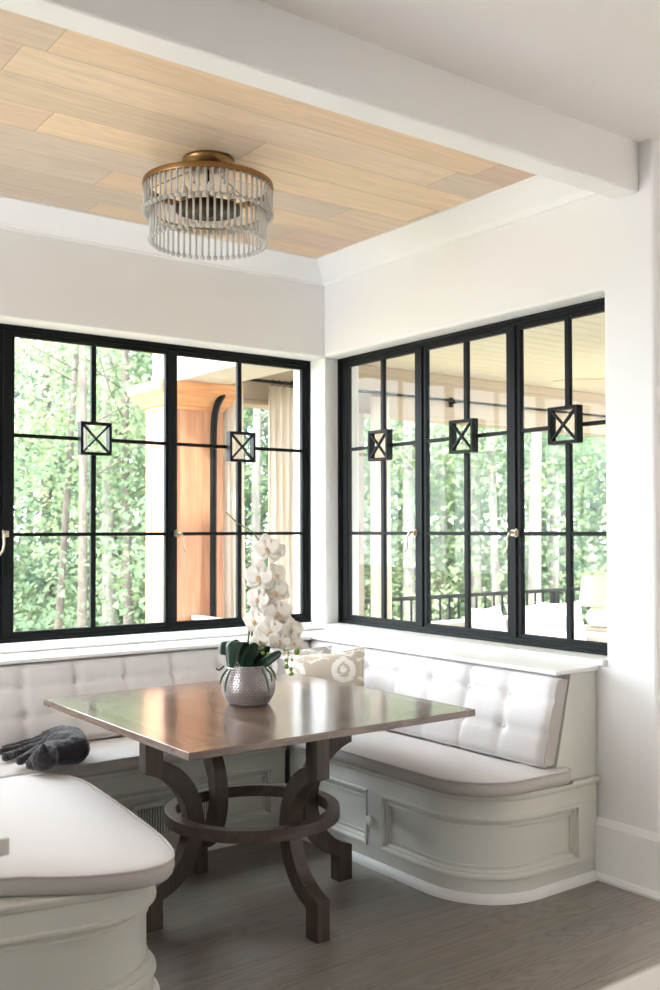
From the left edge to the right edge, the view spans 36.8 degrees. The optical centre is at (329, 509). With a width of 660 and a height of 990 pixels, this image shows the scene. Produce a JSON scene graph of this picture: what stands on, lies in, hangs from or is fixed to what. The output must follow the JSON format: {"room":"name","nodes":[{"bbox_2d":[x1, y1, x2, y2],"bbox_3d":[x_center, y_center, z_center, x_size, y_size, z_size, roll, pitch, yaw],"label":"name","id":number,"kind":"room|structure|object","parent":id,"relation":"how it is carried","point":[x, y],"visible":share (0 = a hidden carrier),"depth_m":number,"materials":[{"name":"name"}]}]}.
{"room":"dining room","nodes":[
{"label":"dining room","id":0,"kind":"room"},
{"bbox_2d":[0,229,338,783],"bbox_3d":[-2.522,-0.129,4.024,6.530,3.300,0.336,1,-1,-37],"label":"wall","id":1,"kind":"structure","parent":0,"point":[46,282],"depth_m":5.05,"materials":[{"name":"white paint"}]},
{"bbox_2d":[0,323,310,642],"bbox_3d":[-1.193,-0.120,5.013,2.680,1.523,0.097,1,-1,-37],"label":"window","id":2,"kind":"structure","parent":1,"relation":"in","point":[8,333],"depth_m":5.24,"materials":[{"name":"black metal"}]},
{"bbox_2d":[0,175,595,285],"bbox_3d":[-1.822,-1.379,3.104,5.935,0.106,2.021,1,-1,-37],"label":"trim","id":3,"kind":"structure","parent":1,"relation":"attached to","point":[534,195],"depth_m":4.82,"materials":[{"name":"white paint"}]},
{"bbox_2d":[0,622,607,666],"bbox_3d":[-0.570,0.637,4.150,3.035,0.029,2.158,1,-1,-37],"label":"trim","id":4,"kind":"structure","parent":1,"relation":"attached to","point":[28,646],"depth_m":4.84,"materials":[{"name":"white paint"}]},
{"bbox_2d":[0,8,534,257],"bbox_3d":[-1.809,-1.470,3.089,5.935,0.080,2.064,1,-1,-37],"label":"ceiling","id":5,"kind":"structure","parent":0,"point":[84,118],"depth_m":3.89,"materials":[{"name":"brown wood"}]},
{"bbox_2d":[141,150,273,260],"bbox_3d":[-0.492,-1.240,4.007,0.532,0.347,0.532,-1,-1,36],"label":"ceiling light","id":6,"kind":"object","parent":5,"relation":"attached to","point":[210,208],"visible":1,"depth_m":3.91,"materials":[{"name":"clear glass"}]},
{"bbox_2d":[181,185,188,199],"bbox_3d":[-0.579,-1.257,3.959,0.029,0.075,0.029,1,-1,-36],"label":"bulb socket","id":7,"kind":"object","parent":6,"relation":"attached to","point":[186,189],"depth_m":3.95,"materials":[{"name":"beige ceramic"}]},
{"bbox_2d":[207,181,213,196],"bbox_3d":[-0.472,-1.259,3.909,0.029,0.075,0.029,1,-1,-36],"label":"bulb socket","id":8,"kind":"object","parent":6,"relation":"attached to","point":[209,186],"depth_m":3.90,"materials":[{"name":"beige ceramic"}]},
{"bbox_2d":[229,188,235,201],"bbox_3d":[-0.393,-1.257,3.995,0.029,0.075,0.029,1,-1,-36],"label":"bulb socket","id":9,"kind":"object","parent":6,"relation":"attached to","point":[231,191],"depth_m":3.98,"materials":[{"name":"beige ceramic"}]},
{"bbox_2d":[146,839,659,989],"bbox_3d":[1.018,1.506,0.782,8.400,0.120,9.700,1,-1,-37],"label":"floor","id":10,"kind":"structure","parent":0,"point":[240,923],"depth_m":3.50,"materials":[{"name":"grey wood"}]},
{"bbox_2d":[0,885,159,989],"bbox_3d":[-1.075,1.293,3.247,0.911,0.418,1.265,1,-1,-37],"label":"bench","id":11,"kind":"object","parent":10,"relation":"on","point":[96,941],"visible":0.52,"depth_m":2.79,"materials":[{"name":"paint"}]},
{"bbox_2d":[0,772,174,896],"bbox_3d":[-1.045,1.044,3.201,0.870,0.076,1.287,1,-1,-37],"label":"seat cushion","id":12,"kind":"object","parent":11,"relation":"on","point":[68,837],"visible":0.99,"depth_m":2.99,"materials":[{"name":"grey fabric"}]},
{"bbox_2d":[0,635,311,851],"bbox_3d":[-1.034,1.094,4.479,2.449,0.868,0.652,1,-1,-37],"label":"window bench","id":13,"kind":"object","parent":10,"relation":"on","point":[146,796],"visible":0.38,"depth_m":4.55,"materials":[{"name":"paint"}]},
{"bbox_2d":[0,736,186,777],"bbox_3d":[-1.112,1.065,4.217,1.942,0.076,0.412,1,-1,-37],"label":"seat cushion","id":14,"kind":"object","parent":13,"relation":"on","point":[117,754],"visible":0.14,"depth_m":4.13,"materials":[{"name":"grey fabric"}]},
{"bbox_2d":[0,725,89,770],"bbox_3d":[-1.162,0.961,4.050,0.329,0.125,0.536,1,-1,-37],"label":"cat","id":15,"kind":"object","parent":14,"relation":"on","point":[62,744],"visible":1,"depth_m":3.95},
{"bbox_2d":[0,641,308,747],"bbox_3d":[-1.048,0.863,4.560,2.365,0.354,0.160,1,-1,-37],"label":"cushion","id":16,"kind":"object","parent":14,"relation":"on","point":[24,688],"visible":0.45,"depth_m":4.47,"materials":[{"name":"white fabric"}]},
{"bbox_2d":[132,798,208,838],"bbox_3d":[-0.691,1.350,4.348,0.390,0.168,0.029,1,-1,-36],"label":"vent grille","id":17,"kind":"object","parent":13,"relation":"attached to","point":[151,810],"depth_m":4.30,"materials":[{"name":"metal"}]},
{"bbox_2d":[44,673,474,943],"bbox_3d":[-0.299,1.132,3.823,1.206,0.760,1.206,1,-1,-37],"label":"dining table","id":18,"kind":"object","parent":10,"relation":"on","point":[191,721],"visible":0.98,"depth_m":3.60,"materials":[{"name":"brown wood"}]},
{"bbox_2d":[216,512,303,706],"bbox_3d":[-0.275,0.381,3.844,0.334,0.742,0.236,0,-1,-7],"label":"potted orchid","id":19,"kind":"object","parent":18,"relation":"on","point":[248,680],"visible":1,"depth_m":3.78,"materials":[{"name":"white plant"}]},
{"bbox_2d":[287,629,599,904],"bbox_3d":[0.262,1.094,4.642,0.700,0.868,1.932,1,-1,-37],"label":"bench","id":20,"kind":"object","parent":10,"relation":"on","point":[536,845],"visible":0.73,"depth_m":4.00,"materials":[{"name":"paint"}]},
{"bbox_2d":[288,730,572,796],"bbox_3d":[0.273,1.067,4.459,0.564,0.076,1.669,1,-1,-37],"label":"seat cushion","id":21,"kind":"object","parent":20,"relation":"on","point":[418,761],"visible":0.56,"depth_m":3.96,"materials":[{"name":"grey fabric"}]},
{"bbox_2d":[269,645,331,673],"bbox_3d":[-0.177,0.854,4.889,0.404,0.390,0.129,0,-1,-11],"label":"throw pillow","id":22,"kind":"object","parent":21,"relation":"on","point":[277,666],"visible":0.11,"depth_m":4.90,"materials":[{"name":"grey fabric"}]},
{"bbox_2d":[282,646,364,686],"bbox_3d":[-0.020,0.855,4.770,0.425,0.385,0.156,0,-1,-2],"label":"throw pillow","id":23,"kind":"object","parent":21,"relation":"on","point":[347,666],"visible":0.45,"depth_m":4.75,"materials":[{"name":"beige fabric"}]},
{"bbox_2d":[308,639,567,767],"bbox_3d":[0.379,0.861,4.640,0.160,0.353,1.740,1,-1,-37],"label":"cushion","id":24,"kind":"object","parent":21,"relation":"on","point":[518,716],"visible":0.64,"depth_m":4.21,"materials":[{"name":"white fabric"}]},
{"bbox_2d":[601,964,659,989],"bbox_3d":[1.356,0.994,1.151,1.830,0.918,1.172,1,-1,-37],"label":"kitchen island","id":25,"kind":"object","parent":10,"relation":"on","point":[649,979],"visible":1,"depth_m":1.12,"materials":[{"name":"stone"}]},
{"bbox_2d":[257,0,659,142],"bbox_3d":[1.659,-1.599,-0.027,7.800,0.100,6.925,1,-1,-37],"label":"ceiling","id":26,"kind":"structure","parent":0,"point":[596,63],"depth_m":3.15,"materials":[{"name":"paint"}]},
{"bbox_2d":[0,0,637,198],"bbox_3d":[-1.185,-1.432,2.245,5.935,0.274,0.117,1,-1,-37],"label":"ceiling beam","id":27,"kind":"structure","parent":26,"relation":"attached to","point":[254,43],"depth_m":3.11,"materials":[{"name":"white paint"}]},
{"bbox_2d":[293,138,659,832],"bbox_3d":[0.639,-0.116,4.993,0.295,3.300,2.540,1,-1,-37],"label":"wall","id":28,"kind":"structure","parent":0,"point":[597,246],"depth_m":4.09,"materials":[{"name":"white paint"}]},
{"bbox_2d":[338,297,607,655],"bbox_3d":[0.665,-0.126,4.924,0.097,1.523,2.038,1,-1,-37],"label":"window","id":29,"kind":"structure","parent":28,"relation":"in","point":[514,328],"depth_m":4.92,"materials":[{"name":"black metal"}]},
{"bbox_3d":[-1.332,1.073,2.592,0.205,0.832,2.050,1,-1,-37],"label":"wall","id":30,"kind":"structure","parent":0,"visible":0},
{"bbox_2d":[0,831,9,856],"bbox_3d":[-1.328,0.640,2.595,0.277,0.033,2.106,1,-1,-37],"label":"trim","id":31,"kind":"structure","parent":30,"relation":"on","point":[4,839],"depth_m":1.83,"materials":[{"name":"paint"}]},
{"bbox_3d":[2.175,-0.124,4.737,1.870,3.300,0.300,1,-1,-37],"label":"wall","id":32,"kind":"structure","parent":0,"visible":0},
{"bbox_2d":[595,817,659,901],"bbox_3d":[1.939,1.398,4.497,1.903,0.248,0.326,1,-1,-37],"label":"baseboard","id":33,"kind":"structure","parent":32,"relation":"attached to","point":[627,857],"depth_m":3.94,"materials":[{"name":"white paint"}]},
{"label":"outside","id":34,"kind":"structure","parent":0,"visible":0},
{"bbox_2d":[15,546,604,627],"bbox_3d":[1.321,2.535,18.343,84.000,2.349,84.000,1,-1,-37],"label":"ground","id":35,"kind":"structure","parent":34,"point":[504,599],"depth_m":40.80,"materials":[{"name":"green plant"}]},
{"bbox_2d":[14,339,41,618],"bbox_3d":[-10.466,-1.977,26.207,6.632,14.660,6.984,1,-1,-36],"label":"tree","id":36,"kind":"object","parent":35,"relation":"on","point":[17,538],"visible":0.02,"depth_m":26.86,"materials":[{"name":"green plant"}]},
{"bbox_2d":[13,351,51,618],"bbox_3d":[-11.804,-2.084,32.625,6.242,14.289,7.096,1,-2,-38],"label":"tree","id":37,"kind":"object","parent":35,"relation":"on","point":[16,351],"visible":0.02,"depth_m":34.17,"materials":[{"name":"green plant"}]},
{"bbox_2d":[13,338,68,630],"bbox_3d":[-8.049,-1.760,19.645,6.514,13.116,5.730,-1,-2,41],"label":"tree","id":38,"kind":"object","parent":35,"relation":"on","point":[31,350],"visible":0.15,"depth_m":20.34,"materials":[{"name":"green plant"}]},
{"bbox_2d":[13,340,96,628],"bbox_3d":[-9.029,-1.658,27.103,6.822,13.736,6.001,-1,-2,40],"label":"tree","id":39,"kind":"object","parent":35,"relation":"on","point":[15,396],"visible":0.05,"depth_m":27.16,"materials":[{"name":"green plant"}]},
{"bbox_2d":[17,340,100,617],"bbox_3d":[-9.460,-1.467,31.764,5.484,12.412,6.158,1,-2,-37],"label":"tree","id":40,"kind":"object","parent":35,"relation":"on","point":[40,340],"visible":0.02,"depth_m":31.81,"materials":[{"name":"green plant"}]},
{"bbox_2d":[13,338,121,630],"bbox_3d":[-7.194,-1.313,19.658,5.127,11.605,5.758,-1,-1,28],"label":"tree","id":41,"kind":"object","parent":35,"relation":"on","point":[29,568],"visible":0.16,"depth_m":19.30,"materials":[{"name":"green plant"}]},
{"bbox_2d":[14,349,140,622],"bbox_3d":[-7.648,-2.282,31.774,7.516,14.477,6.695,-1,-1,18],"label":"tree","id":42,"kind":"object","parent":35,"relation":"on","point":[18,349],"visible":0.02,"depth_m":30.26,"materials":[{"name":"green plant"}]},
{"bbox_2d":[14,339,145,628],"bbox_3d":[-3.974,-1.778,14.073,4.981,11.005,5.365,1,-1,-37],"label":"slim tree","id":43,"kind":"object","parent":35,"relation":"on","point":[74,360],"visible":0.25,"depth_m":14.29,"materials":[{"name":"green plant"}]},
{"bbox_2d":[15,338,145,624],"bbox_3d":[-5.759,-1.388,27.249,6.647,12.801,5.921,1,-2,-45],"label":"tree","id":44,"kind":"object","parent":35,"relation":"on","point":[56,398],"visible":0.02,"depth_m":25.61,"materials":[{"name":"green plant"}]},
{"bbox_2d":[13,344,150,622],"bbox_3d":[-7.887,-1.233,28.192,6.060,12.215,5.396,-1,-1,28],"label":"tree","id":45,"kind":"object","parent":35,"relation":"on","point":[22,465],"visible":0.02,"depth_m":26.64,"materials":[{"name":"green plant"}]},
{"bbox_2d":[13,338,152,630],"bbox_3d":[-5.991,-1.362,21.303,5.573,12.050,6.257,0,-1,9],"label":"tree","id":46,"kind":"object","parent":35,"relation":"on","point":[49,498],"visible":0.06,"depth_m":20.50,"materials":[{"name":"green plant"}]},
{"bbox_2d":[14,345,152,627],"bbox_3d":[-4.799,-1.364,21.478,6.142,12.893,5.832,1,-1,-31],"label":"tree","id":47,"kind":"object","parent":35,"relation":"on","point":[143,356],"visible":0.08,"depth_m":20.98,"materials":[{"name":"green plant"}]},
{"bbox_2d":[76,352,151,612],"bbox_3d":[-6.107,-0.996,32.975,5.690,11.943,5.403,1,-1,-34],"label":"tree","id":48,"kind":"object","parent":35,"relation":"on","point":[129,352],"visible":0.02,"depth_m":32.77,"materials":[{"name":"green plant"}]},
{"bbox_2d":[13,338,264,630],"bbox_3d":[-3.515,-1.788,13.042,5.198,11.002,5.279,0,-1,10],"label":"slim tree","id":49,"kind":"object","parent":35,"relation":"on","point":[82,605],"visible":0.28,"depth_m":12.98,"materials":[{"name":"green plant"}]},
{"bbox_2d":[13,339,268,630],"bbox_3d":[-3.212,-1.954,15.864,4.884,11.288,4.584,0,-1,-15],"label":"slim tree","id":50,"kind":"object","parent":35,"relation":"on","point":[104,398],"visible":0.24,"depth_m":15.57,"materials":[{"name":"green plant"}]},
{"bbox_2d":[14,344,268,627],"bbox_3d":[-3.031,-1.794,15.073,4.981,11.003,5.365,1,-1,-37],"label":"slim tree","id":51,"kind":"object","parent":35,"relation":"on","point":[124,377],"visible":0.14,"depth_m":14.95,"materials":[{"name":"green plant"}]},
{"bbox_2d":[16,340,268,627],"bbox_3d":[-2.586,-1.688,18.496,5.426,12.421,6.168,-1,-1,23],"label":"tree","id":52,"kind":"object","parent":35,"relation":"on","point":[71,580],"visible":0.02,"depth_m":17.67,"materials":[{"name":"green plant"}]},
{"bbox_2d":[41,354,267,625],"bbox_3d":[-3.918,-1.587,25.279,6.713,14.092,6.375,0,-1,-25],"label":"tree","id":53,"kind":"object","parent":35,"relation":"on","point":[137,363],"visible":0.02,"depth_m":23.52,"materials":[{"name":"green plant"}]},
{"bbox_2d":[96,354,267,611],"bbox_3d":[-2.732,-1.846,25.826,6.238,14.279,7.091,0,-1,11],"label":"tree","id":54,"kind":"object","parent":35,"relation":"on","point":[150,354],"visible":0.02,"depth_m":24.72,"materials":[{"name":"green plant"}]},
{"bbox_2d":[129,422,267,618],"bbox_3d":[-4.345,-1.169,32.179,5.248,12.012,5.965,-1,-1,33],"label":"tree","id":55,"kind":"object","parent":35,"relation":"on","point":[263,422],"visible":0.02,"depth_m":32.05,"materials":[{"name":"green plant"}]},
{"bbox_2d":[57,352,394,627],"bbox_3d":[-1.531,-2.472,18.724,6.889,13.886,6.135,-1,-1,32],"label":"tree","id":56,"kind":"object","parent":35,"relation":"on","point":[140,373],"visible":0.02,"depth_m":18.35,"materials":[{"name":"green plant"}]},
{"bbox_2d":[75,378,402,623],"bbox_3d":[-1.239,-1.808,15.043,5.198,11.038,5.279,0,-1,10],"label":"slim tree","id":57,"kind":"object","parent":35,"relation":"on","point":[256,466],"visible":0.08,"depth_m":14.88,"materials":[{"name":"green plant"}]},
{"bbox_2d":[244,427,266,561],"bbox_3d":[-2.821,-1.089,34.611,5.205,11.780,5.845,-1,-2,43],"label":"tree","id":58,"kind":"object","parent":35,"relation":"on","point":[245,427],"visible":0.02,"depth_m":34.42,"materials":[{"name":"green plant"}]},
{"bbox_2d":[13,587,586,630],"bbox_3d":[-0.246,2.725,19.900,21.622,3.120,14.834,0,-1,-1],"label":"undergrowth","id":59,"kind":"object","parent":35,"relation":"on","point":[34,625],"visible":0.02,"depth_m":16.69,"materials":[{"name":"green plant"}]},
{"bbox_2d":[247,410,402,612],"bbox_3d":[-1.014,-2.041,26.569,6.228,14.097,6.994,-1,-1,36],"label":"tree","id":60,"kind":"object","parent":35,"relation":"on","point":[265,435],"visible":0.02,"depth_m":25.88,"materials":[{"name":"green plant"}]},
{"bbox_2d":[244,409,432,608],"bbox_3d":[-0.496,-1.781,20.069,5.790,12.520,6.501,0,-1,4],"label":"tree","id":61,"kind":"object","parent":35,"relation":"on","point":[251,411],"visible":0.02,"depth_m":20.26,"materials":[{"name":"green plant"}]},
{"bbox_2d":[261,409,458,607],"bbox_3d":[0.677,-1.445,27.857,6.571,12.655,5.853,-1,-2,43],"label":"tree","id":62,"kind":"object","parent":35,"relation":"on","point":[264,409],"visible":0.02,"depth_m":27.74,"materials":[{"name":"green plant"}]},
{"bbox_2d":[261,411,527,614],"bbox_3d":[1.145,-1.906,15.863,4.884,11.219,4.584,0,-1,-15],"label":"slim tree","id":63,"kind":"object","parent":35,"relation":"on","point":[398,422],"visible":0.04,"depth_m":16.03,"materials":[{"name":"green plant"}]},
{"bbox_2d":[266,421,529,616],"bbox_3d":[1.078,-1.538,18.608,5.849,12.278,5.554,0,-1,-25],"label":"tree","id":64,"kind":"object","parent":35,"relation":"on","point":[449,580],"visible":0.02,"depth_m":16.98,"materials":[{"name":"green plant"}]},
{"bbox_2d":[258,418,598,621],"bbox_3d":[1.135,-1.746,14.572,4.981,11.004,5.365,1,-1,-37],"label":"slim tree","id":65,"kind":"object","parent":35,"relation":"on","point":[408,581],"visible":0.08,"depth_m":14.50,"materials":[{"name":"green plant"}]},
{"bbox_2d":[364,420,504,610],"bbox_3d":[2.416,-0.961,27.635,5.764,12.100,5.474,0,-1,12],"label":"tree","id":66,"kind":"object","parent":35,"relation":"on","point":[394,420],"visible":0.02,"depth_m":26.50,"materials":[{"name":"green plant"}]},
{"bbox_2d":[364,424,562,620],"bbox_3d":[1.675,-1.722,17.042,5.198,11.002,5.279,0,-1,10],"label":"slim tree","id":67,"kind":"object","parent":35,"relation":"on","point":[440,504],"visible":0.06,"depth_m":16.98,"materials":[{"name":"green plant"}]},
{"bbox_2d":[394,437,546,596],"bbox_3d":[4.493,-2.429,32.282,7.152,14.417,6.369,-1,-1,31],"label":"tree","id":68,"kind":"object","parent":35,"relation":"on","point":[457,437],"visible":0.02,"depth_m":32.07,"materials":[{"name":"green plant"}]},
{"bbox_2d":[364,419,586,617],"bbox_3d":[3.617,-1.477,25.795,6.478,13.045,5.699,0,-1,-22],"label":"tree","id":69,"kind":"object","parent":35,"relation":"on","point":[365,419],"visible":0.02,"depth_m":25.59,"materials":[{"name":"green plant"}]},
{"bbox_2d":[364,418,598,620],"bbox_3d":[2.295,-1.919,19.928,5.839,13.366,6.638,-1,-2,39],"label":"tree","id":70,"kind":"object","parent":35,"relation":"on","point":[450,560],"visible":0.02,"depth_m":19.62,"materials":[{"name":"green plant"}]},
{"bbox_2d":[364,420,606,619],"bbox_3d":[2.662,-1.979,13.546,5.198,11.532,5.279,0,-1,10],"label":"slim tree","id":71,"kind":"object","parent":35,"relation":"on","point":[534,542],"visible":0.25,"depth_m":13.43,"materials":[{"name":"green plant"}]},
{"bbox_2d":[364,423,606,618],"bbox_3d":[2.323,-1.715,14.071,4.981,11.002,5.365,1,-1,-37],"label":"slim tree","id":72,"kind":"object","parent":35,"relation":"on","point":[493,522],"visible":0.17,"depth_m":13.99,"materials":[{"name":"green plant"}]},
{"bbox_2d":[364,422,606,619],"bbox_3d":[2.554,-1.921,14.863,4.948,11.392,4.501,0,-1,-17],"label":"slim tree","id":73,"kind":"object","parent":35,"relation":"on","point":[475,582],"visible":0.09,"depth_m":14.91,"materials":[{"name":"green plant"}]},
{"bbox_2d":[389,420,606,619],"bbox_3d":[3.322,-2.083,19.529,6.706,13.517,5.972,-1,-2,38],"label":"tree","id":74,"kind":"object","parent":35,"relation":"on","point":[460,512],"visible":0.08,"depth_m":17.98,"materials":[{"name":"green plant"}]},
{"bbox_2d":[430,426,606,622],"bbox_3d":[5.209,-1.608,25.654,6.270,12.637,5.583,1,-2,-38],"label":"tree","id":75,"kind":"object","parent":35,"relation":"on","point":[598,527],"visible":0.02,"depth_m":24.86,"materials":[{"name":"green plant"}]},
{"bbox_2d":[450,429,606,613],"bbox_3d":[4.034,-1.655,15.858,4.884,11.004,4.584,0,-1,-15],"label":"slim tree","id":76,"kind":"object","parent":35,"relation":"on","point":[553,564],"visible":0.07,"depth_m":15.82,"materials":[{"name":"green plant"}]},
{"bbox_2d":[455,437,606,623],"bbox_3d":[4.744,-2.160,20.094,6.523,14.105,7.323,-1,-2,45],"label":"tree","id":77,"kind":"object","parent":35,"relation":"on","point":[589,441],"visible":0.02,"depth_m":20.09,"materials":[{"name":"green plant"}]},
{"bbox_2d":[485,450,601,597],"bbox_3d":[7.431,-2.042,33.914,7.102,13.678,6.326,-1,-1,29],"label":"tree","id":78,"kind":"object","parent":35,"relation":"on","point":[546,529],"visible":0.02,"depth_m":33.86,"materials":[{"name":"green plant"}]},
{"bbox_2d":[525,438,605,612],"bbox_3d":[8.484,-1.025,33.245,5.296,11.707,5.577,1,-2,-41],"label":"tree","id":79,"kind":"object","parent":35,"relation":"on","point":[605,438],"visible":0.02,"depth_m":33.02,"materials":[{"name":"green plant"}]},
{"bbox_2d":[526,442,606,620],"bbox_3d":[6.285,-1.065,19.245,5.714,11.994,5.426,0,-1,4],"label":"tree","id":80,"kind":"object","parent":35,"relation":"on","point":[597,469],"visible":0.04,"depth_m":18.36,"materials":[{"name":"green plant"}]},
{"bbox_2d":[546,440,606,611],"bbox_3d":[7.306,-2.039,26.854,7.021,13.523,6.254,0,-1,-19],"label":"tree","id":81,"kind":"object","parent":35,"relation":"on","point":[591,498],"visible":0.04,"depth_m":25.94,"materials":[{"name":"green plant"}]},
{"bbox_2d":[559,450,605,572],"bbox_3d":[8.677,-1.055,26.820,5.332,11.787,5.616,-1,-1,23],"label":"tree","id":82,"kind":"object","parent":35,"relation":"on","point":[583,542],"visible":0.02,"depth_m":26.80,"materials":[{"name":"green plant"}]},
{"bbox_2d":[573,440,606,611],"bbox_3d":[7.979,-1.566,20.951,6.485,13.057,5.705,0,-1,7],"label":"tree","id":83,"kind":"object","parent":35,"relation":"on","point":[595,524],"visible":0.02,"depth_m":22.23,"materials":[{"name":"green plant"}]},
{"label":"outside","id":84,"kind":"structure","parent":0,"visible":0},
{"bbox_2d":[364,312,605,394],"bbox_3d":[2.229,-1.159,7.221,6.650,0.088,3.591,1,-1,-37],"label":"ceiling","id":85,"kind":"structure","parent":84,"point":[544,349],"depth_m":7.30,"materials":[{"name":"beige paint"}]},
{"bbox_2d":[153,353,292,384],"bbox_3d":[-0.701,-0.985,6.348,0.365,0.300,1.200,1,-1,-37],"label":"beam","id":86,"kind":"structure","parent":85,"relation":"attached to","point":[188,369],"depth_m":6.25,"materials":[{"name":"beige paint"}]},
{"bbox_2d":[243,365,605,437],"bbox_3d":[1.571,-0.899,8.653,6.000,0.385,0.195,1,-1,-37],"label":"beam","id":87,"kind":"structure","parent":85,"relation":"attached to","point":[255,394],"depth_m":8.16,"materials":[{"name":"beige paint"}]},
{"bbox_2d":[247,379,605,417],"bbox_3d":[1.591,-0.865,8.466,5.852,0.080,0.126,1,-1,-37],"label":"curtain rod","id":88,"kind":"object","parent":87,"relation":"attached to","point":[450,400],"visible":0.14,"depth_m":7.94,"materials":[{"name":"black metal"}]},
{"bbox_2d":[223,382,245,617],"bbox_3d":[-0.649,0.331,6.732,0.158,2.485,0.074,1,-1,-37],"label":"curtain","id":89,"kind":"object","parent":88,"relation":"hanging from","point":[229,415],"visible":0.34,"depth_m":6.71,"materials":[{"name":"fabric"}]},
{"bbox_2d":[268,380,293,613],"bbox_3d":[-0.292,0.336,6.996,0.313,2.485,0.074,1,-1,-37],"label":"curtain","id":90,"kind":"object","parent":88,"relation":"hanging from","point":[280,399],"visible":0.42,"depth_m":6.97,"materials":[{"name":"fabric"}]},
{"bbox_2d":[370,390,391,618],"bbox_3d":[0.388,0.345,7.500,0.178,2.485,0.064,1,-1,-37],"label":"curtain","id":91,"kind":"object","parent":88,"relation":"hanging from","point":[375,402],"visible":0.44,"depth_m":7.48,"materials":[{"name":"fabric"}]},
{"bbox_2d":[551,378,604,387],"bbox_3d":[2.147,-0.953,6.506,1.218,0.352,1.187,1,-1,-37],"label":"ceiling fan","id":92,"kind":"object","parent":85,"relation":"hanging from","point":[582,382],"visible":0.09,"depth_m":6.65,"materials":[{"name":"beige wood"}]},
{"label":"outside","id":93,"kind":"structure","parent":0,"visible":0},
{"bbox_3d":[2.311,1.687,7.186,6.500,0.180,3.540,1,-1,-37],"label":"floor","id":94,"kind":"structure","parent":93,"visible":0},
{"bbox_2d":[127,378,242,622],"bbox_3d":[-0.979,0.384,6.671,0.608,2.418,0.508,1,-1,-37],"label":"porch column","id":95,"kind":"structure","parent":94,"relation":"on","point":[195,400],"depth_m":6.57,"materials":[{"name":"brown wood"}]},
{"bbox_2d":[210,395,225,616],"bbox_3d":[-0.731,0.378,6.597,0.137,2.427,0.071,1,-1,-37],"label":"downspout","id":96,"kind":"object","parent":95,"relation":"attached to","point":[216,407],"visible":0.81,"depth_m":6.57,"materials":[{"name":"black metal"}]},
{"bbox_2d":[191,615,217,619],"bbox_3d":[-0.688,1.146,6.238,0.048,0.915,0.685,1,-1,-37],"label":"porch railing","id":97,"kind":"object","parent":94,"relation":"on","point":[193,617],"visible":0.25,"depth_m":6.41,"materials":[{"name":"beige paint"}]},
{"bbox_2d":[358,413,363,615],"bbox_3d":[0.184,0.439,7.443,0.160,2.335,0.040,1,-1,-37],"label":"pillar","id":98,"kind":"structure","parent":94,"relation":"on","point":[360,415],"depth_m":7.47,"materials":[{"name":"beige paint"}]},
{"bbox_2d":[364,587,589,620],"bbox_3d":[2.041,1.178,8.989,4.600,0.915,0.048,1,-1,-37],"label":"porch railing","id":99,"kind":"object","parent":94,"relation":"on","point":[554,592],"visible":0.12,"depth_m":8.40,"materials":[{"name":"black metal"}]},
{"bbox_2d":[431,615,607,642],"bbox_3d":[1.554,1.226,7.544,1.600,0.760,0.920,1,-1,-37],"label":"sofa","id":100,"kind":"object","parent":94,"relation":"on","point":[590,636],"visible":0.02,"depth_m":7.76,"materials":[{"name":"white fabric"}]},
{"bbox_2d":[471,604,506,631],"bbox_3d":[1.196,0.915,7.379,0.171,0.393,0.429,-1,-2,42],"label":"cushion","id":101,"kind":"object","parent":100,"relation":"on","point":[491,618],"visible":0.48,"depth_m":7.32,"materials":[{"name":"beige fabric"}]},
{"bbox_2d":[504,602,551,636],"bbox_3d":[1.546,0.920,7.645,0.427,0.393,0.171,1,-1,-31],"label":"cushion","id":102,"kind":"object","parent":100,"relation":"on","point":[536,616],"visible":0.42,"depth_m":7.63,"materials":[{"name":"white fabric"}]},
{"bbox_2d":[536,600,586,640],"bbox_3d":[1.847,0.924,7.860,0.435,0.393,0.179,0,-1,-18],"label":"cushion","id":103,"kind":"object","parent":100,"relation":"on","point":[556,612],"visible":0.44,"depth_m":7.82,"materials":[{"name":"beige fabric"}]},
{"bbox_2d":[583,624,606,632],"bbox_3d":[2.341,1.320,8.548,0.500,0.610,0.500,1,-1,-37],"label":"side table","id":104,"kind":"object","parent":94,"relation":"on","point":[587,627],"visible":0.12,"depth_m":8.36,"materials":[{"name":"beige paint"}]},
{"bbox_2d":[579,575,606,627],"bbox_3d":[2.340,0.795,8.559,0.376,0.440,0.376,1,-1,-37],"label":"table lamp","id":105,"kind":"object","parent":104,"relation":"on","point":[593,592],"visible":0.67,"depth_m":8.44,"materials":[{"name":"white fabric"}]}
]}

